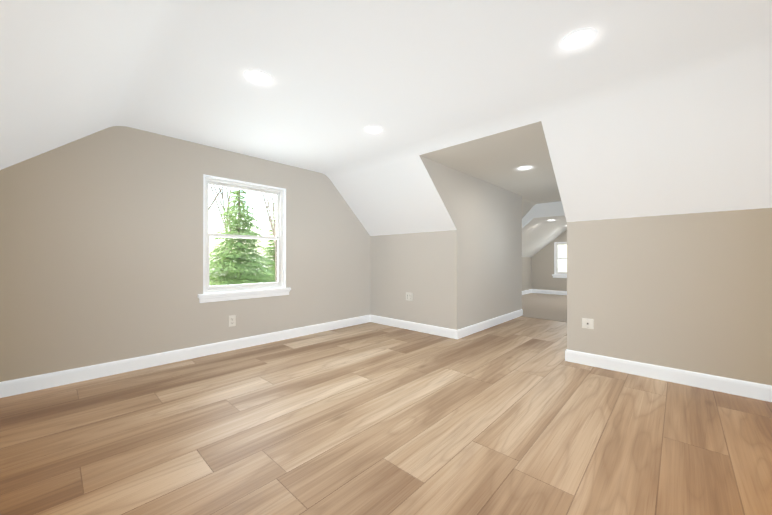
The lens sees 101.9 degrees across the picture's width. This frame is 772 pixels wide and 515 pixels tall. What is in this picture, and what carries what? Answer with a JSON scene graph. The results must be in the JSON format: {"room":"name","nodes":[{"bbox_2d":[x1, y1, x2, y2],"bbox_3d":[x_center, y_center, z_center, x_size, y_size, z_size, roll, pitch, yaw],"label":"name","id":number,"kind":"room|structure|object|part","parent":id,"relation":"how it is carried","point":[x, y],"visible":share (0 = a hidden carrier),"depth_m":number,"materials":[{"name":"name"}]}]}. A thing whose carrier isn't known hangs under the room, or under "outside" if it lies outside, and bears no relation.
{"room":"empty attic room","nodes":[
{"label":"empty attic room","id":0,"kind":"room"},
{"bbox_2d":[0,126,369,381],"bbox_3d":[-1.862,-0.084,3.977,0.001,2.480,4.620,0,0,43],"label":"wall","id":1,"kind":"structure","parent":0,"point":[101,246],"depth_m":3.22,"materials":[{"name":"beige paint"}]},
{"bbox_2d":[0,315,369,397],"bbox_3d":[-1.856,1.092,3.968,0.016,0.128,4.620,0,0,43],"label":"baseboard","id":2,"kind":"structure","parent":1,"relation":"attached to","point":[34,383],"depth_m":3.30,"materials":[{"name":"white wood"}]},
{"bbox_2d":[228,315,235,326],"bbox_3d":[-1.920,0.791,3.906,0.009,0.139,0.086,0,0,43],"label":"outlet","id":3,"kind":"object","parent":1,"relation":"attached to","point":[231,320],"visible":1,"depth_m":3.90,"materials":[{"name":"white plastic"}]},
{"bbox_2d":[198,174,290,302],"bbox_3d":[-1.822,-0.224,4.097,0.174,1.510,1.176,0,0,43],"label":"gable window","id":4,"kind":"structure","parent":1,"relation":"in","point":[215,293],"depth_m":4.07,"materials":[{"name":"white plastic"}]},
{"bbox_3d":[-1.852,-0.273,4.126,0.039,1.247,0.896,0,0,43],"label":"panel","id":5,"kind":"part","parent":4,"relation":"part of","materials":[{"name":"clear glass"}]},
{"bbox_2d":[0,316,771,514],"bbox_3d":[1.583,1.151,2.238,7.800,0.001,7.200,0,0,43],"label":"floor","id":6,"kind":"structure","parent":0,"point":[520,415],"depth_m":2.01,"materials":[{"name":"wood"}]},
{"bbox_2d":[0,0,771,235],"bbox_3d":[0.837,-0.866,1.448,7.500,0.930,4.620,0,0,43],"label":"ceiling","id":7,"kind":"structure","parent":0,"point":[641,108],"depth_m":2.27,"materials":[{"name":"white paint"}]},
{"bbox_2d":[243,69,273,85],"bbox_3d":[-0.938,-1.325,2.305,0.406,0.014,0.406,0,0,43],"label":"recessed light","id":8,"kind":"object","parent":7,"relation":"in","point":[258,77],"visible":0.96,"depth_m":2.29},
{"bbox_2d":[364,126,383,134],"bbox_3d":[-0.126,-1.323,3.244,0.406,0.014,0.406,0,0,43],"label":"recessed light","id":9,"kind":"object","parent":7,"relation":"in","point":[374,130],"visible":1,"depth_m":3.24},
{"bbox_2d":[558,27,598,51],"bbox_3d":[1.169,-1.327,1.905,0.406,0.014,0.406,0,0,43],"label":"recessed light","id":10,"kind":"object","parent":7,"relation":"in","point":[578,39],"visible":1,"depth_m":1.89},
{"bbox_2d":[370,230,456,329],"bbox_3d":[0.364,0.384,5.055,1.770,1.550,0.001,0,0,43],"label":"wall","id":11,"kind":"structure","parent":0,"point":[421,267],"depth_m":4.95,"materials":[{"name":"beige paint"}]},
{"bbox_2d":[406,292,412,300],"bbox_3d":[0.372,0.629,5.041,0.136,0.133,0.009,0,0,43],"label":"outlet","id":12,"kind":"object","parent":11,"relation":"attached to","point":[409,296],"visible":1,"depth_m":5.03,"materials":[{"name":"white plastic"}]},
{"bbox_2d":[370,315,455,338],"bbox_3d":[0.358,1.095,5.047,1.770,0.128,0.016,0,0,43],"label":"baseboard","id":13,"kind":"structure","parent":11,"relation":"attached to","point":[433,330],"depth_m":4.94,"materials":[{"name":"white wood"}]},
{"bbox_2d":[419,155,521,329],"bbox_3d":[1.565,-0.041,5.043,0.001,2.400,3.397,0,0,43],"label":"wall","id":14,"kind":"structure","parent":0,"point":[486,217],"depth_m":5.03,"materials":[{"name":"beige paint"}]},
{"bbox_2d":[456,309,522,338],"bbox_3d":[1.868,1.096,5.352,0.016,0.128,2.526,0,0,43],"label":"baseboard","id":15,"kind":"structure","parent":14,"relation":"attached to","point":[472,329],"depth_m":5.09,"materials":[{"name":"white wood"}]},
{"bbox_2d":[420,121,558,195],"bbox_3d":[2.072,-1.242,4.571,1.390,0.001,3.397,0,0,43],"label":"ceiling","id":16,"kind":"structure","parent":0,"point":[498,159],"depth_m":3.97,"materials":[{"name":"paint"}]},
{"bbox_2d":[517,166,532,169],"bbox_3d":[1.919,-1.240,4.328,0.406,0.014,0.406,0,0,43],"label":"recessed light","id":17,"kind":"object","parent":16,"relation":"in","point":[524,167],"visible":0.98,"depth_m":4.31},
{"bbox_2d":[522,257,531,290],"bbox_3d":[3.312,0.579,8.761,0.001,1.180,4.420,0,0,43],"label":"wall","id":18,"kind":"structure","parent":0,"point":[526,273],"depth_m":10.04,"materials":[{"name":"paint"}]},
{"bbox_2d":[522,289,531,294],"bbox_3d":[3.318,1.105,8.754,0.016,0.128,4.420,0,0,43],"label":"baseboard","id":19,"kind":"structure","parent":18,"relation":"attached to","point":[530,290],"depth_m":10.03,"materials":[{"name":"white wood"}]},
{"bbox_2d":[522,191,560,217],"bbox_3d":[3.739,-0.628,6.150,4.200,1.220,1.190,0,0,43],"label":"wall","id":20,"kind":"structure","parent":0,"point":[529,202],"depth_m":6.67,"materials":[{"name":"paint"}]},
{"bbox_2d":[522,201,564,227],"bbox_3d":[4.146,-0.627,6.584,4.200,1.220,0.001,0,0,43],"label":"ceiling","id":21,"kind":"structure","parent":0,"point":[550,209],"depth_m":7.10,"materials":[{"name":"paint"}]},
{"bbox_2d":[521,293,566,321],"bbox_3d":[4.833,1.171,7.312,4.400,0.028,4.650,0,0,43],"label":"floor carpet","id":22,"kind":"object","parent":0,"point":[553,307],"visible":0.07,"depth_m":7.39,"materials":[{"name":"beige paint"}]},
{"bbox_2d":[522,215,566,256],"bbox_3d":[5.251,-0.464,7.761,4.200,0.900,3.230,0,0,43],"label":"ceiling","id":23,"kind":"structure","parent":0,"point":[539,234],"depth_m":8.64,"materials":[{"name":"paint"}]},
{"bbox_2d":[531,230,566,290],"bbox_3d":[6.355,0.130,8.938,4.200,2.080,0.001,0,0,43],"label":"wall","id":24,"kind":"structure","parent":0,"point":[542,267],"depth_m":10.06,"materials":[{"name":"paint"}]},
{"bbox_2d":[532,289,566,294],"bbox_3d":[6.350,1.106,8.929,4.140,0.128,0.016,0,0,43],"label":"baseboard","id":25,"kind":"structure","parent":24,"relation":"attached to","point":[544,292],"depth_m":9.98,"materials":[{"name":"white wood"}]},
{"bbox_2d":[552,242,566,277],"bbox_3d":[5.684,0.076,9.640,0.996,1.120,0.174,0,0,43],"label":"window","id":26,"kind":"structure","parent":24,"relation":"in","point":[556,274],"depth_m":9.89,"materials":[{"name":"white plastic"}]},
{"bbox_2d":[567,208,771,385],"bbox_3d":[3.570,0.376,2.049,4.240,1.550,0.001,0,0,43],"label":"wall","id":27,"kind":"structure","parent":0,"point":[692,292],"depth_m":2.88,"materials":[{"name":"beige paint"}]},
{"bbox_2d":[582,318,593,328],"bbox_3d":[2.164,0.709,3.355,0.108,0.108,0.016,0,0,43],"label":"outlet","id":28,"kind":"object","parent":27,"relation":"attached to","point":[587,323],"visible":1,"depth_m":3.35,"materials":[{"name":"white plastic"}]},
{"bbox_2d":[567,349,771,401],"bbox_3d":[3.564,1.087,2.041,4.240,0.128,0.016,0,0,43],"label":"baseboard","id":29,"kind":"structure","parent":27,"relation":"attached to","point":[758,391],"depth_m":2.87,"materials":[{"name":"white wood"}]},
{"bbox_3d":[-20.182,4.265,25.655,55.400,0.300,90.000,0,0,43],"label":"ground","id":30,"kind":"structure","parent":0,"visible":0},
{"bbox_2d":[209,185,276,285],"bbox_3d":[-8.872,-5.947,23.646,28.824,22.007,18.683,0,0,43],"label":"trees","id":31,"kind":"object","parent":30,"relation":"on","point":[248,277],"depth_m":12.33,"materials":[{"name":"green plant"}]}
]}

